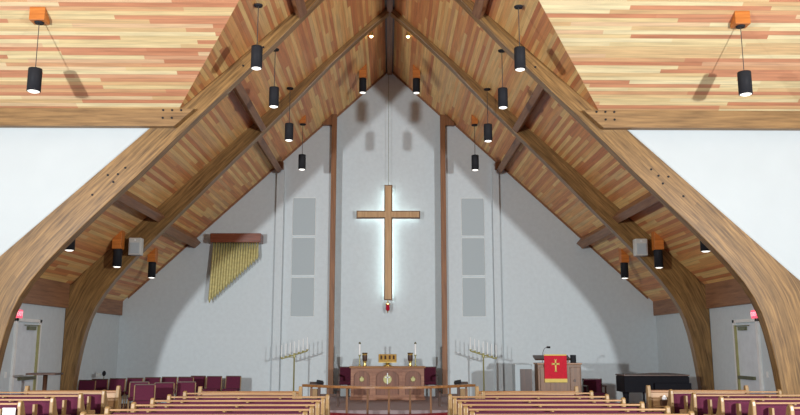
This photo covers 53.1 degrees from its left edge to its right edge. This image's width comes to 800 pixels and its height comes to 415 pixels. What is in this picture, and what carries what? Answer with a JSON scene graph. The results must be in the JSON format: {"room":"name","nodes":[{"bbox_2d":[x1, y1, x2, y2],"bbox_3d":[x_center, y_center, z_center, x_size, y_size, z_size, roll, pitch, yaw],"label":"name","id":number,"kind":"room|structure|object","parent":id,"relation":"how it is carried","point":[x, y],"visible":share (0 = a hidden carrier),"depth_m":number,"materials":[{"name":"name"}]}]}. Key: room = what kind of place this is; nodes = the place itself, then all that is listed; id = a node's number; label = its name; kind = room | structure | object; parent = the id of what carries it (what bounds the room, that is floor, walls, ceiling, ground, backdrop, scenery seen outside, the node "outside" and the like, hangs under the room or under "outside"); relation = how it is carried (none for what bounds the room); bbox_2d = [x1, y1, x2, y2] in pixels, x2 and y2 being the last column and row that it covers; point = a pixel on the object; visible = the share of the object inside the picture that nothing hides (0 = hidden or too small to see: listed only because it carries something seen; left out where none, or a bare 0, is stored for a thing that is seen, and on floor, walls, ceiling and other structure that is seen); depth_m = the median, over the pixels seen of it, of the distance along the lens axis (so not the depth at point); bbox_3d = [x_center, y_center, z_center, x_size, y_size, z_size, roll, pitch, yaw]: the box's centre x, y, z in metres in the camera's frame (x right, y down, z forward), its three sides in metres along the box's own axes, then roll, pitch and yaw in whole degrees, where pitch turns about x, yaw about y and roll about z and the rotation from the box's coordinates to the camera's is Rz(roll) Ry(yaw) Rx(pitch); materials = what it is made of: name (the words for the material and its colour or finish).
{"room":"house of worship","nodes":[
{"label":"house of worship","id":0,"kind":"room"},
{"bbox_2d":[0,303,65,393],"bbox_3d":[-8.140,3.144,17.390,0.200,3.020,3.680,0,-10,-1],"label":"wall","id":1,"kind":"structure","parent":0,"point":[53,318],"depth_m":18.23,"materials":[{"name":"paint"}]},
{"bbox_2d":[9,318,41,393],"bbox_3d":[-7.987,3.497,17.087,0.100,2.220,1.240,0,-10,-1],"label":"door","id":2,"kind":"structure","parent":1,"relation":"in","point":[26,336],"depth_m":17.06,"materials":[{"name":"grey paint"}]},
{"bbox_2d":[23,278,69,307],"bbox_3d":[-8.059,1.830,17.564,0.200,0.589,3.550,0,-10,-1],"label":"beam","id":3,"kind":"structure","parent":1,"relation":"attached to","point":[45,292],"depth_m":18.18,"materials":[{"name":"wood"}]},
{"bbox_2d":[0,127,149,255],"bbox_3d":[-8.964,1.323,15.737,8.500,6.040,0.180,0,-10,-1],"label":"wall","id":4,"kind":"structure","parent":0,"point":[41,168],"depth_m":16.05,"materials":[{"name":"paint"}]},
{"bbox_2d":[76,313,119,389],"bbox_3d":[-8.355,3.920,21.343,0.180,2.850,4.380,0,-10,-1],"label":"wall","id":5,"kind":"structure","parent":0,"point":[100,353],"depth_m":22.18,"materials":[{"name":"paint"}]},
{"bbox_2d":[96,298,122,314],"bbox_3d":[-8.296,2.625,21.635,0.200,0.421,4.250,0,-10,-1],"label":"beam","id":6,"kind":"structure","parent":5,"relation":"attached to","point":[108,306],"depth_m":22.77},
{"bbox_2d":[116,126,331,403],"bbox_3d":[-5.264,1.436,24.397,6.430,8.792,0.700,0,-10,-1],"label":"wall","id":7,"kind":"structure","parent":0,"point":[169,327],"depth_m":23.76,"materials":[{"name":"paint"}]},
{"bbox_2d":[128,124,322,298],"bbox_3d":[-5.099,-0.060,24.284,5.950,5.633,0.040,0,-10,-1],"label":"trim","id":8,"kind":"structure","parent":7,"relation":"attached to","point":[321,126],"depth_m":24.25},
{"bbox_2d":[208,233,262,302],"bbox_3d":[-4.879,1.802,23.709,1.526,2.036,0.500,0,-10,-1],"label":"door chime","id":9,"kind":"object","parent":7,"relation":"attached to","point":[223,272],"visible":1,"depth_m":23.68,"materials":[{"name":"gold metal"}]},
{"bbox_2d":[271,165,284,390],"bbox_3d":[-3.634,2.199,23.870,0.220,7.108,0.120,0,-10,-1],"label":"trim","id":10,"kind":"structure","parent":7,"relation":"attached to","point":[275,384],"depth_m":23.80,"materials":[{"name":"paint"}]},
{"bbox_2d":[290,277,314,316],"bbox_3d":[-2.905,2.664,23.834,0.700,1.180,0.050,0,-10,-1],"label":"speaker panel","id":11,"kind":"object","parent":7,"relation":"attached to","point":[302,288],"visible":1,"depth_m":23.81,"materials":[{"name":"fabric"}]},
{"bbox_2d":[291,237,314,275],"bbox_3d":[-2.905,1.467,24.043,0.700,1.150,0.050,0,-10,-1],"label":"speaker panel","id":12,"kind":"object","parent":7,"relation":"attached to","point":[303,248],"visible":1,"depth_m":24.02,"materials":[{"name":"fabric"}]},
{"bbox_2d":[292,198,315,235],"bbox_3d":[-2.905,0.275,24.251,0.700,1.170,0.050,0,-10,-1],"label":"speaker panel","id":13,"kind":"object","parent":7,"relation":"attached to","point":[304,209],"visible":1,"depth_m":24.22,"materials":[{"name":"fabric"}]},
{"bbox_2d":[120,403,646,411],"bbox_3d":[-0.159,3.713,11.279,26.400,0.200,26.500,0,-10,-1],"label":"floor","id":14,"kind":"structure","parent":0,"point":[629,403],"depth_m":22.11,"materials":[{"name":"red carpet"}]},
{"bbox_2d":[0,401,24,414],"bbox_3d":[-6.693,3.012,10.553,3.550,0.932,0.687,0,-10,-1],"label":"pew","id":15,"kind":"object","parent":14,"relation":"on","point":[20,408],"visible":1,"depth_m":10.40,"materials":[{"name":"wood"}]},
{"bbox_2d":[0,397,57,414],"bbox_3d":[-6.665,3.153,11.362,3.630,0.932,0.687,0,-10,-1],"label":"pew","id":16,"kind":"object","parent":14,"relation":"on","point":[31,408],"visible":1,"depth_m":11.23,"materials":[{"name":"red fabric"}]},
{"bbox_2d":[0,393,85,414],"bbox_3d":[-6.652,3.307,12.249,3.680,0.932,0.687,0,-10,-1],"label":"pew","id":17,"kind":"object","parent":14,"relation":"on","point":[65,406],"visible":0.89,"depth_m":12.11,"materials":[{"name":"wood"}]},
{"bbox_2d":[0,390,107,413],"bbox_3d":[-5.730,3.473,13.197,1.850,0.932,0.687,0,-10,-1],"label":"pew","id":18,"kind":"object","parent":14,"relation":"on","point":[93,403],"visible":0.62,"depth_m":13.05,"materials":[{"name":"wood"}]},
{"bbox_2d":[24,386,120,411],"bbox_3d":[-5.657,3.548,13.709,1.630,0.960,0.240,0,-10,-1],"label":"pew","id":19,"kind":"object","parent":14,"relation":"on","point":[113,396],"visible":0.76,"depth_m":13.80,"materials":[{"name":"brown wood"}]},
{"bbox_2d":[108,378,125,408],"bbox_3d":[-7.380,4.829,20.640,0.458,0.818,0.389,-1,-10,6],"label":"chair","id":20,"kind":"object","parent":14,"relation":"on","point":[113,382],"visible":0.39,"depth_m":20.81,"materials":[{"name":"red fabric"}]},
{"bbox_2d":[133,384,155,403],"bbox_3d":[-5.585,4.266,17.412,0.458,0.818,0.389,2,-10,-12],"label":"chair","id":21,"kind":"object","parent":14,"relation":"on","point":[143,393],"visible":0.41,"depth_m":17.56,"materials":[{"name":"red fabric"}]},
{"bbox_2d":[154,382,174,399],"bbox_3d":[-5.417,4.421,18.300,0.458,0.818,0.389,2,-10,-12],"label":"chair","id":22,"kind":"object","parent":14,"relation":"on","point":[163,389],"visible":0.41,"depth_m":18.46,"materials":[{"name":"red fabric"}]},
{"bbox_2d":[175,381,195,398],"bbox_3d":[-5.029,4.491,18.700,0.458,0.818,0.389,2,-10,-9],"label":"chair","id":23,"kind":"object","parent":14,"relation":"on","point":[189,386],"visible":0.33,"depth_m":18.87,"materials":[{"name":"red fabric"}]},
{"bbox_2d":[80,411,307,414],"bbox_3d":[-2.229,2.709,8.820,2.450,0.932,0.687,0,-10,-1],"label":"pew","id":24,"kind":"object","parent":14,"relation":"on","point":[82,412],"visible":1,"depth_m":8.66,"materials":[{"name":"brown wood"}]},
{"bbox_2d":[104,406,314,414],"bbox_3d":[-2.240,2.840,9.569,2.450,0.932,0.687,0,-10,-1],"label":"pew","id":25,"kind":"object","parent":14,"relation":"on","point":[108,409],"visible":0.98,"depth_m":9.41,"materials":[{"name":"wood"}]},
{"bbox_2d":[203,376,221,390],"bbox_3d":[-5.243,5.118,22.294,0.458,0.818,0.389,-1,-10,6],"label":"chair","id":26,"kind":"object","parent":14,"relation":"on","point":[213,383],"visible":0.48,"depth_m":22.44,"materials":[{"name":"red fabric"}]},
{"bbox_2d":[130,402,319,414],"bbox_3d":[-2.220,2.974,10.337,2.390,0.932,0.687,0,-10,-1],"label":"pew","id":27,"kind":"object","parent":14,"relation":"on","point":[134,405],"visible":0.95,"depth_m":10.18,"materials":[{"name":"brown wood"}]},
{"bbox_2d":[222,376,240,390],"bbox_3d":[-4.735,5.144,22.448,0.458,0.818,0.389,-1,-10,6],"label":"chair","id":28,"kind":"object","parent":14,"relation":"on","point":[232,383],"visible":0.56,"depth_m":22.59,"materials":[{"name":"red fabric"}]},
{"bbox_2d":[150,398,324,414],"bbox_3d":[-2.231,3.116,11.155,2.390,0.932,0.687,0,-10,-1],"label":"pew","id":29,"kind":"object","parent":14,"relation":"on","point":[152,400],"visible":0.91,"depth_m":10.99,"materials":[{"name":"brown wood"}]},
{"bbox_2d":[183,391,295,398],"bbox_3d":[-2.555,3.420,12.894,1.790,0.932,0.687,0,-10,-1],"label":"pew","id":30,"kind":"object","parent":14,"relation":"on","point":[185,393],"visible":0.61,"depth_m":12.74,"materials":[{"name":"brown wood"}]},
{"bbox_2d":[167,394,329,414],"bbox_3d":[-2.243,3.261,11.982,2.390,0.932,0.687,0,-10,-1],"label":"pew","id":31,"kind":"object","parent":14,"relation":"on","point":[169,396],"visible":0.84,"depth_m":11.82,"materials":[{"name":"brown wood"}]},
{"bbox_2d":[198,386,302,398],"bbox_3d":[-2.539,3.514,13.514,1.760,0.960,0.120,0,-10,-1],"label":"pew","id":32,"kind":"object","parent":14,"relation":"on","point":[200,388],"visible":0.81,"depth_m":13.54,"materials":[{"name":"brown wood"}]},
{"bbox_2d":[60,9,713,389],"bbox_3d":[-0.266,-0.129,19.942,15.580,10.346,0.250,0,-10,-1],"label":"arch","id":33,"kind":"object","parent":14,"relation":"on","point":[87,293],"visible":0.85,"depth_m":19.73,"materials":[{"name":"wood"}]},
{"bbox_2d":[128,238,143,255],"bbox_3d":[-6.391,0.955,19.392,0.300,0.420,0.295,0,-10,-1],"label":"speaker","id":34,"kind":"object","parent":33,"relation":"attached to","point":[135,248],"visible":1,"depth_m":19.26},
{"bbox_2d":[117,190,164,221],"bbox_3d":[-5.934,-0.115,17.933,0.351,0.356,3.550,0,-10,-1],"label":"purlin","id":35,"kind":"object","parent":33,"relation":"attached to","point":[128,198],"visible":0.56,"depth_m":18.05,"materials":[{"name":"wood"}]},
{"bbox_2d":[164,224,200,247],"bbox_3d":[-6.127,0.686,21.978,0.346,0.347,4.200,0,-10,-1],"label":"purlin","id":36,"kind":"object","parent":33,"relation":"attached to","point":[173,230],"visible":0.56,"depth_m":22.24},
{"bbox_2d":[233,82,265,131],"bbox_3d":[-3.494,-2.357,18.357,0.322,0.329,3.550,0,-10,-1],"label":"purlin","id":37,"kind":"object","parent":33,"relation":"attached to","point":[239,90],"visible":0.76,"depth_m":18.16,"materials":[{"name":"wood"}]},
{"bbox_2d":[257,137,281,172],"bbox_3d":[-3.706,-1.545,22.355,0.295,0.299,4.110,0,-10,-1],"label":"purlin","id":38,"kind":"object","parent":33,"relation":"attached to","point":[261,142],"visible":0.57,"depth_m":22.27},
{"bbox_2d":[385,0,394,74],"bbox_3d":[-0.235,-5.527,18.600,0.240,0.220,13.968,0,-10,-1],"label":"ridge beam","id":39,"kind":"structure","parent":33,"relation":"attached to","point":[389,4],"depth_m":22.45,"materials":[{"name":"brown wood"}]},
{"bbox_2d":[356,72,419,299],"bbox_3d":[-0.357,-0.732,24.647,1.940,7.150,0.225,0,-10,-1],"label":"cross","id":40,"kind":"object","parent":39,"relation":"hanging from","point":[387,214],"visible":1,"depth_m":24.36,"materials":[{"name":"brown"}]},
{"bbox_2d":[496,138,521,173],"bbox_3d":[3.116,-1.530,22.446,0.295,0.299,4.110,0,-10,-1],"label":"purlin","id":41,"kind":"object","parent":33,"relation":"attached to","point":[516,143],"visible":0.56,"depth_m":22.34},
{"bbox_2d":[512,84,544,132],"bbox_3d":[3.014,-2.342,18.444,0.322,0.329,3.550,0,-10,-1],"label":"purlin","id":42,"kind":"object","parent":33,"relation":"attached to","point":[538,92],"visible":0.76,"depth_m":18.26,"materials":[{"name":"wood"}]},
{"bbox_2d":[576,225,611,248],"bbox_3d":[5.535,0.713,22.134,0.346,0.347,4.200,0,-10,-1],"label":"purlin","id":43,"kind":"object","parent":33,"relation":"attached to","point":[603,231],"visible":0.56,"depth_m":22.41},
{"bbox_2d":[612,192,657,222],"bbox_3d":[5.454,-0.088,18.084,0.351,0.356,3.550,0,-10,-1],"label":"purlin","id":44,"kind":"object","parent":33,"relation":"attached to","point":[647,199],"visible":0.56,"depth_m":18.19,"materials":[{"name":"wood"}]},
{"bbox_2d":[633,239,647,256],"bbox_3d":[5.867,0.984,19.555,0.300,0.420,0.295,0,-10,-1],"label":"speaker","id":45,"kind":"object","parent":33,"relation":"attached to","point":[640,247],"visible":1,"depth_m":19.42},
{"bbox_2d":[303,396,474,413],"bbox_3d":[0.360,5.170,20.803,8.700,0.200,5.250,0,-10,-1],"label":"platform","id":46,"kind":"object","parent":14,"relation":"on","point":[354,406],"visible":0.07,"depth_m":19.38,"materials":[{"name":"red carpet"}]},
{"bbox_2d":[280,337,308,390],"bbox_3d":[-2.970,4.495,22.423,0.792,1.688,0.300,0,-10,-1],"label":"candelabrum","id":47,"kind":"object","parent":46,"relation":"on","point":[307,349],"visible":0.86,"depth_m":22.47,"materials":[{"name":"gold metal"}]},
{"bbox_2d":[323,114,336,393],"bbox_3d":[-2.165,1.306,24.026,0.437,8.521,0.160,0,-10,-1],"label":"wall post","id":48,"kind":"object","parent":46,"relation":"on","point":[332,120],"visible":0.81,"depth_m":23.97,"materials":[{"name":"wood"}]},
{"bbox_2d":[338,367,350,389],"bbox_3d":[-1.528,5.001,22.918,0.470,0.860,0.530,0,-10,-1],"label":"chair","id":49,"kind":"object","parent":46,"relation":"on","point":[344,377],"visible":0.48,"depth_m":23.09,"materials":[{"name":"red fabric"}]},
{"bbox_2d":[349,366,425,399],"bbox_3d":[-0.346,4.836,22.085,2.080,0.900,0.700,0,-10,-1],"label":"altar","id":50,"kind":"object","parent":46,"relation":"on","point":[360,375],"visible":1,"depth_m":21.82,"materials":[{"name":"brown wood"}]},
{"bbox_2d":[378,354,396,365],"bbox_3d":[-0.345,4.217,22.102,0.500,0.324,0.260,0,-10,-1],"label":"book stand","id":51,"kind":"object","parent":50,"relation":"on","point":[382,358],"visible":0.98,"depth_m":22.08,"materials":[{"name":"gold metal"}]},
{"bbox_2d":[424,367,437,397],"bbox_3d":[0.832,5.007,22.950,0.470,0.860,0.530,0,-10,-1],"label":"chair","id":52,"kind":"object","parent":46,"relation":"on","point":[430,373],"visible":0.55,"depth_m":23.12,"materials":[{"name":"red fabric"}]},
{"bbox_2d":[440,114,453,396],"bbox_3d":[1.457,1.315,24.074,0.437,8.521,0.160,0,-10,-1],"label":"wall post","id":53,"kind":"object","parent":46,"relation":"on","point":[445,120],"visible":0.98,"depth_m":23.99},
{"bbox_2d":[512,364,532,390],"bbox_3d":[3.182,4.573,20.809,0.440,0.980,0.520,0,-10,-1],"label":"base cabinet","id":54,"kind":"object","parent":46,"relation":"on","point":[521,373],"visible":0.56,"depth_m":20.60,"materials":[{"name":"white wood"}]},
{"bbox_2d":[533,355,581,394],"bbox_3d":[4.027,4.397,20.501,1.180,1.220,0.570,0,-10,-1],"label":"pulpit","id":55,"kind":"object","parent":46,"relation":"on","point":[573,368],"visible":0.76,"depth_m":20.25,"materials":[{"name":"brown wood"}]},
{"bbox_2d":[544,354,566,381],"bbox_3d":[3.941,4.074,20.267,0.570,0.695,0.060,0,-10,-1],"label":"cloth","id":56,"kind":"object","parent":55,"relation":"attached to","point":[555,365],"visible":1,"depth_m":20.25,"materials":[{"name":"red fabric"}]},
{"bbox_2d":[302,384,475,413],"bbox_3d":[-0.242,4.270,17.386,3.889,0.800,1.156,0,-10,-1],"label":"rail","id":57,"kind":"object","parent":14,"relation":"on","point":[311,386],"visible":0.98,"depth_m":17.08,"materials":[{"name":"brown wood"}]},
{"bbox_2d":[0,0,799,396],"bbox_3d":[-0.214,-0.783,16.193,16.520,10.346,0.262,0,-10,-1],"label":"arch","id":58,"kind":"object","parent":14,"relation":"on","point":[773,292],"visible":0.94,"depth_m":15.94,"materials":[{"name":"brown wood"}]},
{"bbox_2d":[290,0,306,18],"bbox_3d":[-2.049,-4.283,15.287,0.290,0.291,2.700,0,-10,-1],"label":"purlin","id":59,"kind":"object","parent":58,"relation":"attached to","point":[299,7],"visible":1,"depth_m":16.21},
{"bbox_2d":[472,0,488,19],"bbox_3d":[1.660,-4.274,15.336,0.290,0.291,2.700,0,-10,-1],"label":"purlin","id":60,"kind":"object","parent":58,"relation":"attached to","point":[480,6],"visible":1,"depth_m":16.23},
{"bbox_2d":[475,386,578,398],"bbox_3d":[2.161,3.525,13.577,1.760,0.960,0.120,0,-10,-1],"label":"pew","id":61,"kind":"object","parent":14,"relation":"on","point":[477,392],"visible":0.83,"depth_m":13.60,"materials":[{"name":"brown wood"}]},
{"bbox_2d":[447,394,609,414],"bbox_3d":[1.907,3.271,12.038,2.390,0.932,0.687,0,-10,-1],"label":"pew","id":62,"kind":"object","parent":14,"relation":"on","point":[606,397],"visible":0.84,"depth_m":11.87,"materials":[{"name":"brown wood"}]},
{"bbox_2d":[481,391,593,398],"bbox_3d":[2.194,3.431,12.958,1.790,0.932,0.687,0,-10,-1],"label":"pew","id":63,"kind":"object","parent":14,"relation":"on","point":[483,393],"visible":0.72,"depth_m":12.81,"materials":[{"name":"brown wood"}]},
{"bbox_2d":[452,397,625,414],"bbox_3d":[1.918,3.126,11.210,2.390,0.932,0.687,0,-10,-1],"label":"pew","id":64,"kind":"object","parent":14,"relation":"on","point":[454,400],"visible":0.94,"depth_m":11.05,"materials":[{"name":"brown wood"}]},
{"bbox_2d":[457,401,644,414],"bbox_3d":[1.930,2.984,10.393,2.390,0.932,0.687,0,-10,-1],"label":"pew","id":65,"kind":"object","parent":14,"relation":"on","point":[641,404],"visible":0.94,"depth_m":10.23,"materials":[{"name":"brown wood"}]},
{"bbox_2d":[463,406,670,414],"bbox_3d":[1.970,2.850,9.625,2.450,0.932,0.687,0,-10,-1],"label":"pew","id":66,"kind":"object","parent":14,"relation":"on","point":[666,409],"visible":0.98,"depth_m":9.47,"materials":[{"name":"brown wood"}]},
{"bbox_2d":[469,411,694,414],"bbox_3d":[1.980,2.719,8.876,2.450,0.932,0.687,0,-10,-1],"label":"pew","id":67,"kind":"object","parent":14,"relation":"on","point":[471,412],"visible":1,"depth_m":8.70,"materials":[{"name":"brown wood"}]},
{"bbox_2d":[582,378,606,398],"bbox_3d":[5.071,4.874,20.848,0.510,0.800,0.530,0,-10,-1],"label":"chair","id":68,"kind":"object","parent":14,"relation":"on","point":[595,385],"visible":0.8,"depth_m":21.03,"materials":[{"name":"red fabric"}]},
{"bbox_2d":[615,373,691,411],"bbox_3d":[5.964,4.491,19.189,1.563,0.985,1.546,0,-10,-1],"label":"grand piano","id":69,"kind":"object","parent":14,"relation":"on","point":[626,384],"visible":0.62,"depth_m":18.57,"materials":[{"name":"black paint"}]},
{"bbox_2d":[646,385,749,411],"bbox_3d":[5.197,3.573,13.854,1.780,0.960,0.240,0,-10,-1],"label":"pew","id":70,"kind":"object","parent":14,"relation":"on","point":[653,397],"visible":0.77,"depth_m":13.93,"materials":[{"name":"brown wood"}]},
{"bbox_2d":[667,389,781,413],"bbox_3d":[5.359,3.498,13.345,1.850,0.932,0.687,0,-10,-1],"label":"pew","id":71,"kind":"object","parent":14,"relation":"on","point":[678,403],"visible":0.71,"depth_m":13.18,"materials":[{"name":"red wood"}]},
{"bbox_2d":[689,393,799,414],"bbox_3d":[6.307,3.337,12.421,3.680,0.932,0.687,0,-10,-1],"label":"pew","id":72,"kind":"object","parent":14,"relation":"on","point":[698,405],"visible":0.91,"depth_m":12.25,"materials":[{"name":"red wood"}]},
{"bbox_2d":[716,396,799,414],"bbox_3d":[6.344,3.183,11.535,3.630,0.932,0.687,0,-10,-1],"label":"pew","id":73,"kind":"object","parent":14,"relation":"on","point":[723,407],"visible":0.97,"depth_m":11.36,"materials":[{"name":"red fabric"}]},
{"bbox_2d":[748,400,799,414],"bbox_3d":[6.395,3.042,10.728,3.550,0.932,0.687,0,-10,-1],"label":"pew","id":74,"kind":"object","parent":14,"relation":"on","point":[754,409],"visible":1,"depth_m":10.56,"materials":[{"name":"red fabric"}]},
{"bbox_2d":[40,0,734,300],"bbox_3d":[-0.235,-1.921,17.971,16.300,7.740,14.568,0,-10,-1],"label":"ceiling","id":75,"kind":"structure","parent":0,"point":[333,23],"depth_m":19.28,"materials":[{"name":"wood"}]},
{"bbox_2d":[112,230,124,267],"bbox_3d":[-6.759,1.000,19.173,0.220,0.889,0.240,0,-10,-1],"label":"pendant lamp","id":76,"kind":"object","parent":75,"relation":"hanging from","point":[118,242],"visible":1,"depth_m":19.08,"materials":[{"name":"black metal"}]},
{"bbox_2d":[147,248,157,277],"bbox_3d":[-6.849,1.538,22.124,0.220,0.842,0.240,0,-10,-1],"label":"pendant lamp","id":77,"kind":"object","parent":75,"relation":"hanging from","point":[152,257],"visible":1,"depth_m":22.03,"materials":[{"name":"black metal"}]},
{"bbox_2d":[251,3,262,69],"bbox_3d":[-2.662,-3.182,14.934,0.210,1.272,0.210,0,-10,-1],"label":"pendant lamp","id":78,"kind":"object","parent":75,"relation":"hanging from","point":[256,50],"visible":1,"depth_m":14.79,"materials":[{"name":"black metal"}]},
{"bbox_2d":[269,48,278,107],"bbox_3d":[-2.693,-2.772,17.166,0.210,1.312,0.210,0,-10,-1],"label":"pendant lamp","id":79,"kind":"object","parent":75,"relation":"hanging from","point":[273,90],"visible":0.96,"depth_m":17.02,"materials":[{"name":"black metal"}]},
{"bbox_2d":[285,87,293,141],"bbox_3d":[-2.728,-2.296,19.753,0.210,1.362,0.210,0,-10,-1],"label":"pendant lamp","id":80,"kind":"object","parent":75,"relation":"hanging from","point":[288,126],"visible":1,"depth_m":19.61,"materials":[{"name":"black metal"}]},
{"bbox_2d":[298,115,306,170],"bbox_3d":[-2.769,-1.833,22.717,0.210,1.588,0.240,0,-10,-1],"label":"pendant lamp","id":81,"kind":"object","parent":75,"relation":"hanging from","point":[302,157],"visible":1,"depth_m":22.58,"materials":[{"name":"black metal"}]},
{"bbox_2d":[359,64,366,93],"bbox_3d":[-1.082,-3.730,23.274,0.220,0.857,0.240,0,-10,-1],"label":"pendant lamp","id":82,"kind":"object","parent":75,"relation":"hanging from","point":[363,71],"visible":1,"depth_m":23.17,"materials":[{"name":"black metal"}]},
{"bbox_2d":[412,65,419,93],"bbox_3d":[0.478,-3.726,23.295,0.220,0.857,0.240,0,-10,-1],"label":"pendant lamp","id":83,"kind":"object","parent":75,"relation":"hanging from","point":[416,72],"visible":1,"depth_m":23.19,"materials":[{"name":"black metal"}]},
{"bbox_2d":[471,115,478,170],"bbox_3d":[2.131,-1.840,22.786,0.210,1.626,0.240,0,-10,-1],"label":"pendant lamp","id":84,"kind":"object","parent":75,"relation":"hanging from","point":[474,121],"visible":1,"depth_m":22.65,"materials":[{"name":"black metal"}]},
{"bbox_2d":[484,88,491,141],"bbox_3d":[2.171,-2.284,19.818,0.210,1.362,0.210,0,-10,-1],"label":"pendant lamp","id":85,"kind":"object","parent":75,"relation":"hanging from","point":[487,127],"visible":1,"depth_m":19.67,"materials":[{"name":"black metal"}]},
{"bbox_2d":[498,49,507,108],"bbox_3d":[2.207,-2.761,17.232,0.210,1.312,0.210,0,-10,-1],"label":"pendant lamp","id":86,"kind":"object","parent":75,"relation":"hanging from","point":[502,91],"visible":0.97,"depth_m":17.09,"materials":[{"name":"black metal"}]},
{"bbox_2d":[514,5,525,71],"bbox_3d":[2.237,-3.170,14.999,0.210,1.272,0.210,0,-10,-1],"label":"pendant lamp","id":87,"kind":"object","parent":75,"relation":"hanging from","point":[519,51],"visible":1,"depth_m":14.86,"materials":[{"name":"black metal"}]},
{"bbox_2d":[618,248,628,278],"bbox_3d":[6.249,1.569,22.299,0.220,0.842,0.240,0,-10,-1],"label":"pendant lamp","id":88,"kind":"object","parent":75,"relation":"hanging from","point":[623,256],"visible":1,"depth_m":22.20,"materials":[{"name":"black metal"}]},
{"bbox_2d":[651,231,663,267],"bbox_3d":[6.240,1.030,19.347,0.220,0.889,0.240,0,-10,-1],"label":"pendant lamp","id":89,"kind":"object","parent":75,"relation":"hanging from","point":[657,241],"visible":1,"depth_m":19.25,"materials":[{"name":"black metal"}]},
{"bbox_2d":[333,74,441,395],"bbox_3d":[-0.331,0.670,24.684,3.500,10.400,0.150,0,-10,-1],"label":"wall","id":90,"kind":"structure","parent":0,"point":[414,314],"depth_m":24.58,"materials":[{"name":"paint"}]},
{"bbox_2d":[0,0,799,110],"bbox_3d":[-0.175,-4.469,13.868,26.000,4.130,5.608,0,-10,-1],"label":"ceiling","id":91,"kind":"structure","parent":0,"point":[683,55],"depth_m":15.26,"materials":[{"name":"wood"}]},
{"bbox_2d":[26,7,49,92],"bbox_3d":[-6.588,-2.846,14.517,0.280,1.586,0.240,0,-10,-1],"label":"pendant lamp","id":92,"kind":"object","parent":91,"relation":"hanging from","point":[37,15],"visible":1,"depth_m":14.46,"materials":[{"name":"black metal"}]},
{"bbox_2d":[730,11,752,95],"bbox_3d":[6.291,-2.816,14.688,0.280,1.586,0.240,0,-10,-1],"label":"pendant lamp","id":93,"kind":"object","parent":91,"relation":"hanging from","point":[740,20],"visible":1,"depth_m":14.63,"materials":[{"name":"black metal"}]},
{"bbox_2d":[445,125,658,402],"bbox_3d":[4.605,1.459,24.529,6.430,8.792,0.700,0,-10,-1],"label":"wall","id":94,"kind":"structure","parent":0,"point":[561,295],"depth_m":23.95,"materials":[{"name":"paint"}]},
{"bbox_2d":[461,238,484,275],"bbox_3d":[2.210,1.479,24.111,0.700,1.150,0.050,0,-10,-1],"label":"speaker panel","id":95,"kind":"object","parent":94,"relation":"attached to","point":[473,249],"visible":1,"depth_m":24.09,"materials":[{"name":"fabric"}]},
{"bbox_2d":[461,198,484,235],"bbox_3d":[2.210,0.287,24.319,0.700,1.170,0.050,0,-10,-1],"label":"speaker panel","id":96,"kind":"object","parent":94,"relation":"attached to","point":[472,209],"visible":1,"depth_m":24.29,"materials":[{"name":"fabric"}]},
{"bbox_2d":[462,277,485,316],"bbox_3d":[2.210,2.676,23.903,0.700,1.180,0.050,0,-10,-1],"label":"speaker panel","id":97,"kind":"object","parent":94,"relation":"attached to","point":[473,288],"visible":1,"depth_m":23.88,"materials":[{"name":"fabric"}]},
{"bbox_2d":[491,164,502,390],"bbox_3d":[2.916,2.187,23.962,0.200,7.164,0.120,0,-10,-1],"label":"trim","id":98,"kind":"structure","parent":94,"relation":"attached to","point":[495,174],"depth_m":23.90,"materials":[{"name":"paint"}]},
{"bbox_2d":[454,123,647,298],"bbox_3d":[4.450,-0.037,24.412,5.950,5.633,0.040,0,-10,-1],"label":"trim","id":99,"kind":"structure","parent":94,"relation":"attached to","point":[458,127],"depth_m":24.38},
{"bbox_2d":[656,313,697,389],"bbox_3d":[7.764,3.957,21.558,0.180,2.850,4.380,0,-10,-1],"label":"wall","id":100,"kind":"structure","parent":0,"point":[674,350],"depth_m":22.34,"materials":[{"name":"paint"}]},
{"bbox_2d":[653,299,678,315],"bbox_3d":[7.703,2.663,21.849,0.200,0.421,4.250,0,-10,-1],"label":"beam","id":101,"kind":"structure","parent":100,"relation":"attached to","point":[661,307],"depth_m":22.95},
{"bbox_2d":[628,130,799,279],"bbox_3d":[8.534,1.364,15.970,8.500,6.040,0.180,0,-10,-1],"label":"wall","id":102,"kind":"structure","parent":0,"point":[752,177],"depth_m":16.21,"materials":[{"name":"paint"}]},
{"bbox_2d":[709,304,775,393],"bbox_3d":[7.659,3.181,17.601,0.200,3.020,3.680,0,-10,-1],"label":"wall","id":103,"kind":"structure","parent":0,"point":[724,374],"depth_m":18.43,"materials":[{"name":"paint"}]},
{"bbox_2d":[705,279,750,308],"bbox_3d":[7.579,1.866,17.773,0.200,0.589,3.550,0,-10,-1],"label":"beam","id":104,"kind":"structure","parent":103,"relation":"attached to","point":[725,293],"depth_m":18.36,"materials":[{"name":"wood"}]},
{"bbox_2d":[732,318,764,393],"bbox_3d":[7.512,3.533,17.294,0.100,2.220,1.240,0,-10,-1],"label":"door","id":105,"kind":"structure","parent":103,"relation":"in","point":[746,337],"depth_m":17.29,"materials":[{"name":"grey paint"}]},
{"bbox_3d":[-13.237,0.167,10.155,0.200,6.400,11.457,0,-10,-1],"label":"wall","id":106,"kind":"structure","parent":0,"visible":0},
{"bbox_2d":[0,108,195,127],"bbox_3d":[-8.663,-1.806,16.043,9.055,0.370,0.170,0,-10,-1],"label":"horizontal beam","id":107,"kind":"structure","parent":106,"relation":"attached to","point":[9,117],"depth_m":16.01,"materials":[{"name":"brown wood"}]},
{"bbox_3d":[12.960,0.228,10.505,0.200,6.400,11.457,0,-10,-1],"label":"wall","id":108,"kind":"structure","parent":0,"visible":0},
{"bbox_2d":[582,110,799,129],"bbox_3d":[8.240,-1.767,16.268,9.055,0.370,0.170,0,-10,-1],"label":"horizontal beam","id":109,"kind":"structure","parent":108,"relation":"attached to","point":[604,119],"depth_m":16.17,"materials":[{"name":"brown wood"}]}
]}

